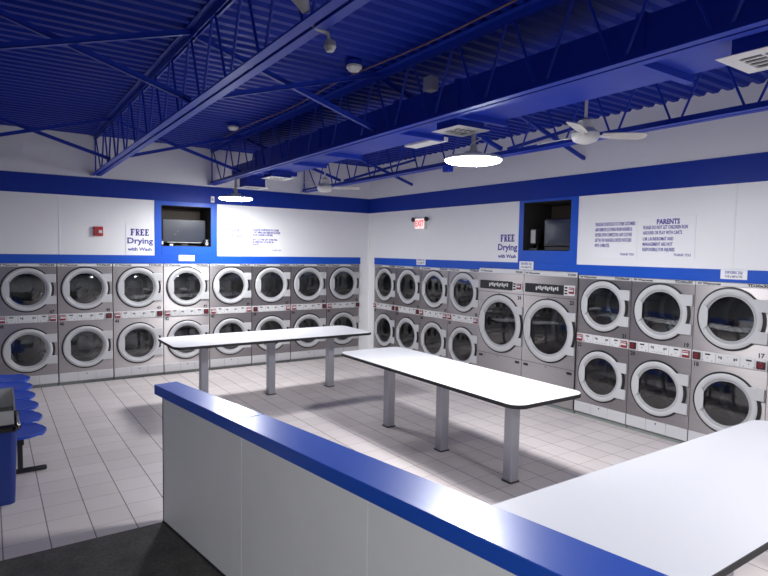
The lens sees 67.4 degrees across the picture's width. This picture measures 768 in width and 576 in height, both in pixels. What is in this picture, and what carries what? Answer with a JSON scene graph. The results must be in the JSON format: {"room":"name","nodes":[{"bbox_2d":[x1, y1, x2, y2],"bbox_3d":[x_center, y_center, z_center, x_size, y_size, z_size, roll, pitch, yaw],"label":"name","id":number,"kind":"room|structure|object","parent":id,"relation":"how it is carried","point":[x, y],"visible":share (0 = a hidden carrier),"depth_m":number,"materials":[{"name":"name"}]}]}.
{"room":"laundry","nodes":[
{"label":"laundry","id":0,"kind":"room"},
{"bbox_2d":[0,125,369,349],"bbox_3d":[-5.160,-0.577,9.610,12.950,4.200,1.000,-2,4,-34],"label":"wall","id":1,"kind":"structure","parent":0,"point":[28,221],"depth_m":9.60,"materials":[{"name":"white paint"}]},
{"bbox_2d":[58,194,60,254],"bbox_3d":[-5.083,-0.993,9.021,0.024,0.936,0.004,-2,4,-34],"label":"trim","id":2,"kind":"structure","parent":1,"relation":"attached to","point":[58,194],"depth_m":9.01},
{"bbox_2d":[94,226,102,235],"bbox_3d":[-4.614,-0.917,9.313,0.136,0.150,0.062,-2,4,-34],"label":"fire alarm","id":3,"kind":"object","parent":1,"relation":"attached to","point":[98,231],"visible":1,"depth_m":9.29,"materials":[{"name":"red plastic"}]},
{"bbox_2d":[126,225,153,253],"bbox_3d":[-4.109,-0.810,9.703,0.445,0.485,0.006,-2,4,-34],"label":"paper sign","id":4,"kind":"object","parent":1,"relation":"attached to","point":[139,238],"visible":1,"depth_m":9.70,"materials":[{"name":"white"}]},
{"bbox_2d":[154,200,160,254],"bbox_3d":[-3.866,-1.025,9.853,0.110,0.936,0.008,-2,4,-34],"label":"trim","id":5,"kind":"structure","parent":1,"relation":"attached to","point":[157,204],"depth_m":9.85,"materials":[{"name":"blue paint"}]},
{"bbox_2d":[0,254,359,263],"bbox_3d":[-5.359,-0.450,8.870,11.780,0.139,0.008,-2,4,-34],"label":"trim","id":6,"kind":"structure","parent":1,"relation":"attached to","point":[4,258],"depth_m":9.93,"materials":[{"name":"blue paint"}]},
{"bbox_2d":[0,170,369,212],"bbox_3d":[-5.252,-1.605,8.857,11.992,0.301,0.008,-2,4,-34],"label":"trim","id":7,"kind":"structure","parent":1,"relation":"attached to","point":[12,181],"depth_m":9.85,"materials":[{"name":"blue paint"}]},
{"bbox_2d":[161,246,210,255],"bbox_3d":[-3.473,-0.649,10.152,0.859,0.162,0.008,-2,4,-34],"label":"trim","id":8,"kind":"structure","parent":1,"relation":"attached to","point":[165,250],"depth_m":10.12,"materials":[{"name":"blue paint"}]},
{"bbox_2d":[161,201,210,207],"bbox_3d":[-3.459,-1.468,10.100,0.859,0.070,0.008,-2,4,-34],"label":"trim","id":9,"kind":"structure","parent":1,"relation":"attached to","point":[173,203],"depth_m":10.08,"materials":[{"name":"blue paint"}]},
{"bbox_2d":[161,205,210,246],"bbox_3d":[-3.650,-1.102,10.392,0.859,0.704,0.656,-2,4,-34],"label":"niche","id":10,"kind":"object","parent":1,"relation":"attached to","point":[167,211],"depth_m":10.57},
{"bbox_2d":[162,219,204,245],"bbox_3d":[-3.597,-0.991,10.361,0.760,0.475,0.180,-2,4,-34],"label":"television","id":11,"kind":"object","parent":10,"relation":"in","point":[181,231],"visible":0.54,"depth_m":10.32,"materials":[{"name":"black plastic"}]},
{"bbox_2d":[203,239,208,246],"bbox_3d":[-3.222,-0.816,10.435,0.075,0.130,0.095,-2,4,-34],"label":"speaker","id":12,"kind":"object","parent":10,"relation":"in","point":[205,241],"visible":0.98,"depth_m":10.40},
{"bbox_2d":[179,255,194,260],"bbox_3d":[-3.474,-0.527,10.150,0.275,0.105,0.005,-2,4,-34],"label":"price card","id":13,"kind":"object","parent":1,"relation":"attached to","point":[181,257],"visible":1,"depth_m":10.15,"materials":[{"name":"white paper"}]},
{"bbox_2d":[211,204,216,255],"bbox_3d":[-3.067,-1.046,10.401,0.110,0.936,0.008,-2,4,-34],"label":"trim","id":14,"kind":"structure","parent":1,"relation":"attached to","point":[213,206],"depth_m":10.40,"materials":[{"name":"blue paint"}]},
{"bbox_2d":[225,226,242,242],"bbox_3d":[-2.760,-0.990,10.617,0.346,0.300,0.005,-2,4,-34],"label":"paper sign","id":15,"kind":"object","parent":1,"relation":"attached to","point":[232,233],"visible":1,"depth_m":10.62,"materials":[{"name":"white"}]},
{"bbox_2d":[249,206,250,255],"bbox_3d":[-2.510,-1.061,10.785,0.024,0.936,0.004,-2,4,-34],"label":"trim","id":16,"kind":"structure","parent":1,"relation":"attached to","point":[249,206],"depth_m":10.77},
{"bbox_2d":[252,227,281,252],"bbox_3d":[-2.228,-0.915,10.988,0.620,0.470,0.005,-2,4,-34],"label":"paper sign","id":17,"kind":"object","parent":1,"relation":"attached to","point":[263,239],"visible":1,"depth_m":10.98,"materials":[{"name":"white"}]},
{"bbox_2d":[358,269,359,345],"bbox_3d":[-0.525,0.394,12.259,0.019,2.086,0.004,-2,4,-34],"label":"trim","id":18,"kind":"structure","parent":1,"relation":"attached to","point":[359,269],"depth_m":12.26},
{"bbox_2d":[368,213,369,263],"bbox_3d":[-0.319,-1.047,12.277,0.030,1.077,0.030,-2,4,-34],"label":"trim","id":19,"kind":"structure","parent":1,"relation":"attached to","point":[368,213],"depth_m":12.27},
{"bbox_2d":[0,0,767,166],"bbox_3d":[-0.826,-2.061,3.274,13.200,0.147,16.540,-2,4,-34],"label":"ceiling","id":20,"kind":"structure","parent":0,"point":[49,85],"depth_m":5.57,"materials":[{"name":"blue paint"}]},
{"bbox_2d":[90,0,370,175],"bbox_3d":[-0.533,-1.721,3.275,0.150,0.738,14.488,-2,4,-34],"label":"roof truss","id":21,"kind":"object","parent":20,"relation":"attached to","point":[331,12],"visible":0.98,"depth_m":4.51,"materials":[{"name":"blue metal"}]},
{"bbox_2d":[0,116,110,160],"bbox_3d":[-4.559,-2.047,7.506,1.827,0.580,0.042,-2,4,-34],"label":"brace","id":22,"kind":"object","parent":21,"relation":"attached to","point":[3,119],"visible":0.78,"depth_m":7.65,"materials":[{"name":"blue paint"}]},
{"bbox_2d":[0,9,191,102],"bbox_3d":[-2.376,-1.836,4.330,1.827,0.580,0.042,-2,4,-34],"label":"brace","id":23,"kind":"object","parent":21,"relation":"attached to","point":[6,15],"visible":0.83,"depth_m":4.44,"materials":[{"name":"blue paint"}]},
{"bbox_2d":[113,135,240,157],"bbox_3d":[-3.000,-2.084,8.508,1.847,0.580,0.042,-2,4,-34],"label":"brace","id":24,"kind":"object","parent":21,"relation":"attached to","point":[236,136],"visible":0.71,"depth_m":8.53,"materials":[{"name":"blue paint"}]},
{"bbox_2d":[196,72,379,98],"bbox_3d":[-0.817,-1.873,5.332,1.847,0.580,0.042,-2,4,-34],"label":"brace","id":25,"kind":"object","parent":21,"relation":"attached to","point":[375,74],"visible":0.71,"depth_m":5.33,"materials":[{"name":"blue paint"}]},
{"bbox_2d":[291,0,335,52],"bbox_3d":[-0.383,-1.438,3.078,0.288,0.308,0.124,-2,4,-34],"label":"floodlight","id":26,"kind":"object","parent":21,"relation":"attached to","point":[303,5],"visible":0.94,"depth_m":3.11,"materials":[{"name":"white plastic"}]},
{"bbox_2d":[291,0,309,13],"bbox_3d":[-0.455,-1.521,3.023,0.116,0.139,0.117,2,4,11],"label":"shade","id":27,"kind":"object","parent":26,"relation":"hanging from","point":[303,5],"depth_m":3.02,"materials":[{"name":"white metal"}]},
{"bbox_2d":[227,122,238,130],"bbox_3d":[-2.146,-2.301,8.197,0.170,0.120,0.170,-2,4,-34],"label":"detector","id":28,"kind":"object","parent":20,"relation":"attached to","point":[233,126],"visible":1,"depth_m":8.14,"materials":[{"name":"white plastic"}]},
{"bbox_2d":[305,168,359,192],"bbox_3d":[-1.017,-1.976,9.399,1.011,0.847,0.891,-2,4,-34],"label":"ceiling fan","id":29,"kind":"object","parent":20,"relation":"hanging from","point":[324,186],"visible":0.78,"depth_m":9.27,"materials":[{"name":"white plastic"}]},
{"bbox_2d":[345,57,362,72],"bbox_3d":[-0.285,-2.120,5.490,0.170,0.120,0.170,-2,4,-34],"label":"detector","id":30,"kind":"object","parent":20,"relation":"attached to","point":[353,64],"visible":1,"depth_m":5.43,"materials":[{"name":"white plastic"}]},
{"bbox_2d":[209,0,517,144],"bbox_3d":[0.410,-2.084,4.816,0.086,0.089,11.801,-1,4,-34],"label":"overhead cable","id":31,"kind":"object","parent":20,"relation":"attached to","point":[512,1],"visible":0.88,"depth_m":5.14,"materials":[{"name":"blue metal"}]},
{"bbox_2d":[207,0,767,184],"bbox_3d":[1.014,-1.761,4.335,0.150,0.738,14.488,-2,4,-34],"label":"roof truss","id":32,"kind":"object","parent":20,"relation":"attached to","point":[757,23],"visible":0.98,"depth_m":4.61,"materials":[{"name":"blue metal"}]},
{"bbox_2d":[114,120,240,172],"bbox_3d":[-3.022,-2.088,8.560,1.847,0.580,0.042,-2,4,-34],"label":"brace","id":33,"kind":"object","parent":32,"relation":"attached to","point":[115,121],"visible":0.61,"depth_m":8.63,"materials":[{"name":"blue paint"}]},
{"bbox_2d":[218,178,252,200],"bbox_3d":[-2.418,-1.607,9.399,0.552,0.364,0.552,-2,4,-34],"label":"ceiling lamp","id":34,"kind":"object","parent":32,"relation":"hanging from","point":[235,196],"visible":1,"depth_m":9.28,"materials":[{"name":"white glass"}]},
{"bbox_2d":[196,34,376,131],"bbox_3d":[-0.838,-1.876,5.384,1.847,0.580,0.042,-2,4,-34],"label":"brace","id":35,"kind":"object","parent":32,"relation":"attached to","point":[201,38],"visible":0.79,"depth_m":5.41,"materials":[{"name":"blue paint"}]},
{"bbox_2d":[244,138,340,181],"bbox_3d":[-1.506,-2.128,9.599,1.812,0.560,0.042,-2,4,-34],"label":"brace","id":36,"kind":"object","parent":32,"relation":"attached to","point":[246,139],"visible":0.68,"depth_m":9.82,"materials":[{"name":"blue paint"}]},
{"bbox_2d":[423,75,437,92],"bbox_3d":[0.417,-1.810,5.120,0.089,0.122,0.105,-2,4,-34],"label":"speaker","id":37,"kind":"object","parent":32,"relation":"attached to","point":[430,83],"visible":1,"depth_m":5.09},
{"bbox_2d":[380,78,502,150],"bbox_3d":[0.677,-1.916,6.423,1.812,0.560,0.042,-2,4,-34],"label":"brace","id":38,"kind":"object","parent":32,"relation":"attached to","point":[385,81],"visible":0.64,"depth_m":6.11,"materials":[{"name":"blue paint"}]},
{"bbox_2d":[232,0,767,179],"bbox_3d":[1.418,-1.615,4.510,0.702,0.352,13.100,-2,4,-34],"label":"air duct","id":39,"kind":"object","parent":32,"relation":"attached to","point":[685,18],"visible":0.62,"depth_m":4.33,"materials":[{"name":"blue metal"}]},
{"bbox_2d":[238,175,266,189],"bbox_3d":[-2.205,-1.772,9.667,0.420,0.197,0.420,-2,4,-34],"label":"diffuser","id":40,"kind":"object","parent":39,"relation":"attached to","point":[250,182],"visible":0.96,"depth_m":9.56,"materials":[{"name":"blue metal"}]},
{"bbox_2d":[261,171,294,180],"bbox_3d":[-1.685,-1.780,9.137,0.400,0.098,0.400,-2,4,-34],"label":"diffuser","id":41,"kind":"object","parent":39,"relation":"attached to","point":[274,175],"visible":0.99,"depth_m":9.05,"materials":[{"name":"white metal"}]},
{"bbox_2d":[404,137,447,148],"bbox_3d":[0.467,-1.631,6.451,0.175,0.045,0.570,-2,4,-34],"label":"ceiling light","id":42,"kind":"object","parent":39,"relation":"attached to","point":[423,143],"visible":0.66,"depth_m":6.45,"materials":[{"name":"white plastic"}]},
{"bbox_2d":[432,118,489,136],"bbox_3d":[0.716,-1.513,5.397,0.385,0.099,0.385,-2,4,-34],"label":"diffuser","id":43,"kind":"object","parent":39,"relation":"attached to","point":[455,126],"visible":0.97,"depth_m":5.33,"materials":[{"name":"white metal"}]},
{"bbox_2d":[444,134,501,165],"bbox_3d":[0.856,-1.331,5.519,0.552,0.285,0.552,-2,4,-34],"label":"ceiling lamp","id":44,"kind":"object","parent":39,"relation":"hanging from","point":[473,157],"visible":1,"depth_m":5.40,"materials":[{"name":"white glass"}]},
{"bbox_2d":[715,30,767,73],"bbox_3d":[2.203,-1.356,3.270,0.420,0.106,0.420,-2,4,-34],"label":"diffuser","id":45,"kind":"object","parent":39,"relation":"attached to","point":[749,54],"visible":1,"depth_m":3.26,"materials":[{"name":"white metal"}]},
{"bbox_2d":[302,66,767,192],"bbox_3d":[2.514,-1.801,5.364,0.150,0.738,14.488,-2,4,-34],"label":"roof truss","id":46,"kind":"object","parent":20,"relation":"attached to","point":[759,106],"visible":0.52,"depth_m":5.81,"materials":[{"name":"blue metal"}]},
{"bbox_2d":[344,159,414,180],"bbox_3d":[-0.072,-2.151,10.516,1.561,0.560,0.042,-2,4,-34],"label":"brace","id":47,"kind":"object","parent":46,"relation":"attached to","point":[412,160],"visible":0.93,"depth_m":10.51,"materials":[{"name":"blue paint"}]},
{"bbox_2d":[360,158,412,185],"bbox_3d":[-0.092,-2.195,10.566,1.560,0.520,0.042,-2,4,-34],"label":"brace","id":48,"kind":"object","parent":46,"relation":"attached to","point":[362,160],"visible":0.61,"depth_m":10.64,"materials":[{"name":"blue paint"}]},
{"bbox_2d":[443,162,452,172],"bbox_3d":[0.863,-1.630,7.775,0.094,0.130,0.112,-2,4,-34],"label":"junction box","id":49,"kind":"object","parent":46,"relation":"attached to","point":[448,168],"visible":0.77,"depth_m":7.74,"materials":[{"name":"blue paint"}]},
{"bbox_2d":[507,128,574,149],"bbox_3d":[2.111,-1.940,7.340,1.561,0.560,0.042,-2,4,-34],"label":"brace","id":50,"kind":"object","parent":46,"relation":"attached to","point":[567,129],"visible":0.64,"depth_m":7.22,"materials":[{"name":"blue paint"}]},
{"bbox_2d":[519,115,584,159],"bbox_3d":[2.091,-1.983,7.390,1.560,0.520,0.042,-2,4,-34],"label":"brace","id":51,"kind":"object","parent":46,"relation":"attached to","point":[525,118],"visible":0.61,"depth_m":7.36,"materials":[{"name":"blue paint"}]},
{"bbox_2d":[537,100,647,144],"bbox_3d":[1.788,-1.733,5.372,1.008,0.797,0.914,-2,4,-34],"label":"ceiling fan","id":52,"kind":"object","parent":20,"relation":"hanging from","point":[585,133],"visible":0.77,"depth_m":5.26,"materials":[{"name":"white plastic"}]},
{"bbox_3d":[-2.062,-1.680,2.227,0.150,0.738,14.488,-2,4,-34],"label":"roof truss","id":53,"kind":"object","parent":20,"relation":"attached to","visible":0},
{"bbox_2d":[0,117,109,136],"bbox_3d":[-4.538,-2.044,7.454,1.827,0.580,0.042,-2,4,-34],"label":"brace","id":54,"kind":"object","parent":53,"relation":"attached to","point":[106,118],"visible":1,"depth_m":7.56,"materials":[{"name":"blue paint"}]},
{"bbox_2d":[0,29,191,49],"bbox_3d":[-2.355,-1.832,4.278,1.827,0.580,0.042,-2,4,-34],"label":"brace","id":55,"kind":"object","parent":53,"relation":"attached to","point":[178,32],"visible":1,"depth_m":4.36,"materials":[{"name":"blue paint"}]},
{"bbox_2d":[0,357,767,575],"bbox_3d":[-0.806,1.998,4.286,14.000,0.123,17.000,-2,4,-34],"label":"floor","id":56,"kind":"structure","parent":0,"point":[101,447],"depth_m":6.47,"materials":[{"name":"tile"}]},
{"bbox_2d":[0,387,21,505],"bbox_3d":[-3.494,1.391,4.981,0.604,0.915,0.565,-2,4,-34],"label":"waste bin","id":57,"kind":"object","parent":56,"relation":"on","point":[10,423],"visible":1,"depth_m":4.91,"materials":[{"name":"blue plastic"}]},
{"bbox_2d":[0,387,15,425],"bbox_3d":[-3.488,1.043,4.960,0.524,0.217,0.480,-2,4,-34],"label":"hood","id":58,"kind":"object","parent":57,"relation":"attached to","point":[7,399],"depth_m":5.16,"materials":[{"name":"grey metal"}]},
{"bbox_2d":[0,374,46,473],"bbox_3d":[-4.312,1.308,6.647,0.532,0.841,3.159,-2,4,-34],"label":"bench","id":59,"kind":"object","parent":56,"relation":"on","point":[24,405],"visible":0.7,"depth_m":6.18,"materials":[{"name":"blue plastic"}]},
{"bbox_2d":[0,263,57,387],"bbox_3d":[-5.680,0.574,9.162,0.789,1.942,0.771,-2,4,-34],"label":"dryer","id":60,"kind":"object","parent":56,"relation":"on","point":[28,291],"visible":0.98,"depth_m":8.98,"materials":[{"name":"metal"}]},
{"bbox_2d":[55,263,113,385],"bbox_3d":[-5.017,0.557,9.614,0.789,1.942,0.776,-2,4,-34],"label":"dryer","id":61,"kind":"object","parent":56,"relation":"on","point":[84,291],"visible":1,"depth_m":9.40,"materials":[{"name":"metal"}]},
{"bbox_2d":[112,264,163,379],"bbox_3d":[-4.356,0.539,10.067,0.789,1.942,0.776,-2,4,-34],"label":"dryer","id":62,"kind":"object","parent":56,"relation":"on","point":[137,289],"visible":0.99,"depth_m":9.85,"materials":[{"name":"metal"}]},
{"bbox_2d":[163,264,208,374],"bbox_3d":[-3.694,0.522,10.521,0.789,1.942,0.776,-2,4,-34],"label":"dryer","id":63,"kind":"object","parent":56,"relation":"on","point":[185,286],"visible":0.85,"depth_m":10.25,"materials":[{"name":"metal"}]},
{"bbox_2d":[209,264,251,369],"bbox_3d":[-3.034,0.504,10.976,0.789,1.942,0.771,-2,4,-34],"label":"dryer","id":64,"kind":"object","parent":56,"relation":"on","point":[230,285],"visible":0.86,"depth_m":10.73,"materials":[{"name":"metal"}]},
{"bbox_2d":[158,326,370,394],"bbox_3d":[-1.737,1.175,8.849,3.120,0.916,1.020,-2,4,-34],"label":"folding table","id":65,"kind":"object","parent":56,"relation":"on","point":[270,338],"visible":0.91,"depth_m":8.75,"materials":[{"name":"white laminate"}]},
{"bbox_2d":[251,264,290,365],"bbox_3d":[-2.372,0.487,11.427,0.789,1.942,0.776,-2,4,-34],"label":"dryer","id":66,"kind":"object","parent":56,"relation":"on","point":[270,303],"visible":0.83,"depth_m":11.19,"materials":[{"name":"metal"}]},
{"bbox_2d":[289,264,326,361],"bbox_3d":[-1.710,0.470,11.881,0.789,1.942,0.776,-2,4,-34],"label":"dryer","id":67,"kind":"object","parent":56,"relation":"on","point":[308,281],"visible":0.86,"depth_m":11.64,"materials":[{"name":"metal"}]},
{"bbox_2d":[326,264,359,356],"bbox_3d":[-1.049,0.452,12.334,0.789,1.942,0.776,-2,4,-34],"label":"dryer","id":68,"kind":"object","parent":56,"relation":"on","point":[342,281],"visible":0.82,"depth_m":12.11,"materials":[{"name":"metal"}]},
{"bbox_2d":[373,265,395,348],"bbox_3d":[0.297,0.491,12.086,0.776,1.942,0.789,-2,4,-34],"label":"dryer","id":69,"kind":"object","parent":56,"relation":"on","point":[384,304],"visible":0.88,"depth_m":12.01,"materials":[{"name":"metal"}]},
{"bbox_2d":[395,266,420,350],"bbox_3d":[0.747,0.540,11.432,0.776,1.942,0.789,-2,4,-34],"label":"dryer","id":70,"kind":"object","parent":56,"relation":"on","point":[408,278],"visible":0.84,"depth_m":11.37,"materials":[{"name":"metal"}]},
{"bbox_2d":[419,267,454,357],"bbox_3d":[1.198,0.589,10.780,0.771,1.942,0.789,-2,4,-34],"label":"dryer","id":71,"kind":"object","parent":56,"relation":"on","point":[434,281],"visible":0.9,"depth_m":10.71,"materials":[{"name":"metal"}]},
{"bbox_2d":[342,347,580,483],"bbox_3d":[0.656,1.367,6.471,0.960,0.916,3.060,-2,4,-34],"label":"folding table","id":72,"kind":"object","parent":56,"relation":"on","point":[514,393],"visible":1,"depth_m":6.07,"materials":[{"name":"white laminate"}]},
{"bbox_2d":[447,268,479,365],"bbox_3d":[1.648,0.638,10.126,0.771,1.942,0.789,-2,4,-34],"label":"dryer","id":73,"kind":"object","parent":56,"relation":"on","point":[463,291],"visible":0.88,"depth_m":10.07,"materials":[{"name":"metal"}]},
{"bbox_2d":[477,268,523,376],"bbox_3d":[2.139,0.673,9.391,0.793,1.982,0.961,-2,4,-34],"label":"dryer","id":74,"kind":"object","parent":56,"relation":"on","point":[501,291],"visible":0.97,"depth_m":9.27,"materials":[{"name":"metal"}]},
{"bbox_2d":[521,270,578,412],"bbox_3d":[2.685,0.733,8.597,0.793,1.982,0.961,-2,4,-34],"label":"dryer","id":75,"kind":"object","parent":56,"relation":"on","point":[550,307],"visible":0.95,"depth_m":8.44,"materials":[{"name":"grey metal"}]},
{"bbox_2d":[574,275,631,427],"bbox_3d":[3.192,0.807,7.880,0.771,1.942,0.789,-2,4,-34],"label":"dryer","id":76,"kind":"object","parent":56,"relation":"on","point":[604,302],"visible":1,"depth_m":7.78,"materials":[{"name":"metal"}]},
{"bbox_2d":[493,420,767,575],"bbox_3d":[2.013,1.582,3.439,3.140,0.916,0.970,-2,4,-34],"label":"folding table","id":77,"kind":"object","parent":56,"relation":"on","point":[698,506],"visible":0.79,"depth_m":3.01,"materials":[{"name":"white laminate"}]},
{"bbox_2d":[626,278,695,443],"bbox_3d":[3.639,0.856,7.225,0.776,1.942,0.789,-2,4,-34],"label":"dryer","id":78,"kind":"object","parent":56,"relation":"on","point":[662,310],"visible":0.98,"depth_m":7.13,"materials":[{"name":"metal"}]},
{"bbox_2d":[688,281,767,440],"bbox_3d":[4.089,0.905,6.571,0.776,1.942,0.789,-2,4,-34],"label":"dryer","id":79,"kind":"object","parent":56,"relation":"on","point":[729,370],"visible":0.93,"depth_m":6.54,"materials":[{"name":"metal"}]},
{"bbox_2d":[765,383,767,420],"bbox_3d":[4.538,0.954,5.918,0.776,1.942,0.789,-2,4,-34],"label":"dryer","id":80,"kind":"object","parent":56,"relation":"on","point":[766,416],"visible":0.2,"depth_m":6.05,"materials":[{"name":"metal"}]},
{"bbox_2d":[154,381,667,575],"bbox_3d":[0.405,1.515,2.471,0.330,1.118,6.335,-2,5,-43],"label":"wall","id":81,"kind":"structure","parent":0,"point":[251,492],"depth_m":3.12,"materials":[{"name":"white paint"}]},
{"bbox_2d":[368,79,767,348],"bbox_3d":[4.063,-0.243,6.827,1.000,4.200,15.950,-2,4,-34],"label":"wall","id":82,"kind":"structure","parent":0,"point":[469,232],"depth_m":7.42,"materials":[{"name":"white paint"}]},
{"bbox_2d":[373,264,374,346],"bbox_3d":[-0.214,0.403,12.202,0.004,2.086,0.019,-2,4,-34],"label":"trim","id":83,"kind":"structure","parent":82,"relation":"attached to","point":[374,264],"depth_m":12.22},
{"bbox_2d":[411,217,428,229],"bbox_3d":[0.678,-1.213,10.779,0.070,0.231,0.480,-2,4,-34],"label":"exit sign","id":84,"kind":"object","parent":82,"relation":"attached to","point":[420,223],"visible":1,"depth_m":10.74,"materials":[{"name":"white plastic"}]},
{"bbox_2d":[416,258,425,264],"bbox_3d":[0.694,-0.497,10.826,0.005,0.125,0.270,-2,4,-34],"label":"price card","id":85,"kind":"object","parent":82,"relation":"attached to","point":[420,261],"visible":1,"depth_m":10.81,"materials":[{"name":"white paper"}]},
{"bbox_2d":[496,231,518,261],"bbox_3d":[1.932,-0.654,9.027,0.006,0.470,0.475,-2,4,-34],"label":"paper sign","id":86,"kind":"object","parent":82,"relation":"attached to","point":[507,241],"visible":1,"depth_m":9.03,"materials":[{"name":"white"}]},
{"bbox_2d":[518,201,523,262],"bbox_3d":[2.090,-0.856,8.789,0.008,0.936,0.092,-2,4,-34],"label":"trim","id":87,"kind":"structure","parent":82,"relation":"attached to","point":[521,207],"depth_m":8.79,"materials":[{"name":"blue paint"}]},
{"bbox_2d":[519,261,533,269],"bbox_3d":[2.150,-0.340,8.708,0.005,0.125,0.275,-2,4,-34],"label":"price card","id":88,"kind":"object","parent":82,"relation":"attached to","point":[525,265],"visible":1,"depth_m":8.70,"materials":[{"name":"white paper"}]},
{"bbox_2d":[522,251,569,263],"bbox_3d":[2.354,-0.452,8.420,0.008,0.185,0.862,-2,4,-34],"label":"trim","id":89,"kind":"structure","parent":82,"relation":"attached to","point":[549,257],"depth_m":8.38,"materials":[{"name":"blue paint"}]},
{"bbox_2d":[523,199,571,250],"bbox_3d":[2.630,-0.910,8.576,0.656,0.719,0.862,-2,4,-34],"label":"niche","id":90,"kind":"object","parent":82,"relation":"attached to","point":[535,213],"depth_m":8.84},
{"bbox_2d":[528,229,541,249],"bbox_3d":[2.289,-0.731,8.732,0.110,0.322,0.180,-2,4,-34],"label":"box","id":91,"kind":"object","parent":90,"relation":"in","point":[535,233],"visible":0.85,"depth_m":8.69,"materials":[{"name":"black plastic"}]},
{"bbox_2d":[544,218,570,250],"bbox_3d":[2.683,-0.781,8.464,0.442,0.465,0.516,-2,4,-34],"label":"television","id":92,"kind":"object","parent":90,"relation":"in","point":[556,231],"visible":0.72,"depth_m":8.34,"materials":[{"name":"black plastic"}]},
{"bbox_2d":[524,197,571,202],"bbox_3d":[2.368,-1.277,8.368,0.008,0.032,0.862,-2,4,-34],"label":"trim","id":93,"kind":"structure","parent":82,"relation":"attached to","point":[564,198],"depth_m":8.34,"materials":[{"name":"blue paint"}]},
{"bbox_2d":[369,152,767,212],"bbox_3d":[3.934,-1.273,6.083,0.008,0.301,15.000,-2,4,-34],"label":"trim","id":94,"kind":"structure","parent":82,"relation":"attached to","point":[746,168],"depth_m":7.61,"materials":[{"name":"blue paint"}]},
{"bbox_2d":[374,258,767,283],"bbox_3d":[3.977,-0.112,6.066,0.008,0.139,14.780,-2,4,-34],"label":"trim","id":95,"kind":"structure","parent":82,"relation":"attached to","point":[753,276],"depth_m":7.56,"materials":[{"name":"blue paint"}]},
{"bbox_2d":[569,196,578,263],"bbox_3d":[2.638,-0.796,7.993,0.008,0.936,0.120,-2,4,-34],"label":"trim","id":96,"kind":"structure","parent":82,"relation":"attached to","point":[575,200],"depth_m":7.99,"materials":[{"name":"blue paint"}]},
{"bbox_2d":[593,219,637,258],"bbox_3d":[2.994,-0.633,7.479,0.005,0.500,0.620,-2,4,-34],"label":"paper sign","id":97,"kind":"object","parent":82,"relation":"attached to","point":[616,239],"visible":1,"depth_m":7.46,"materials":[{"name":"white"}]},
{"bbox_2d":[641,215,695,258],"bbox_3d":[3.393,-0.608,6.898,0.005,0.510,0.660,-2,4,-34],"label":"paper sign","id":98,"kind":"object","parent":82,"relation":"attached to","point":[665,237],"visible":1,"depth_m":6.88,"materials":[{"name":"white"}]},
{"bbox_2d":[720,269,747,279],"bbox_3d":[3.815,-0.146,6.287,0.005,0.105,0.275,-2,4,-34],"label":"price card","id":99,"kind":"object","parent":82,"relation":"attached to","point":[725,274],"visible":1,"depth_m":6.28,"materials":[{"name":"white paper"}]},
{"bbox_2d":[731,183,737,269],"bbox_3d":[3.817,-0.667,6.281,0.004,0.936,0.024,-2,4,-34],"label":"trim","id":100,"kind":"structure","parent":82,"relation":"attached to","point":[736,184],"depth_m":6.28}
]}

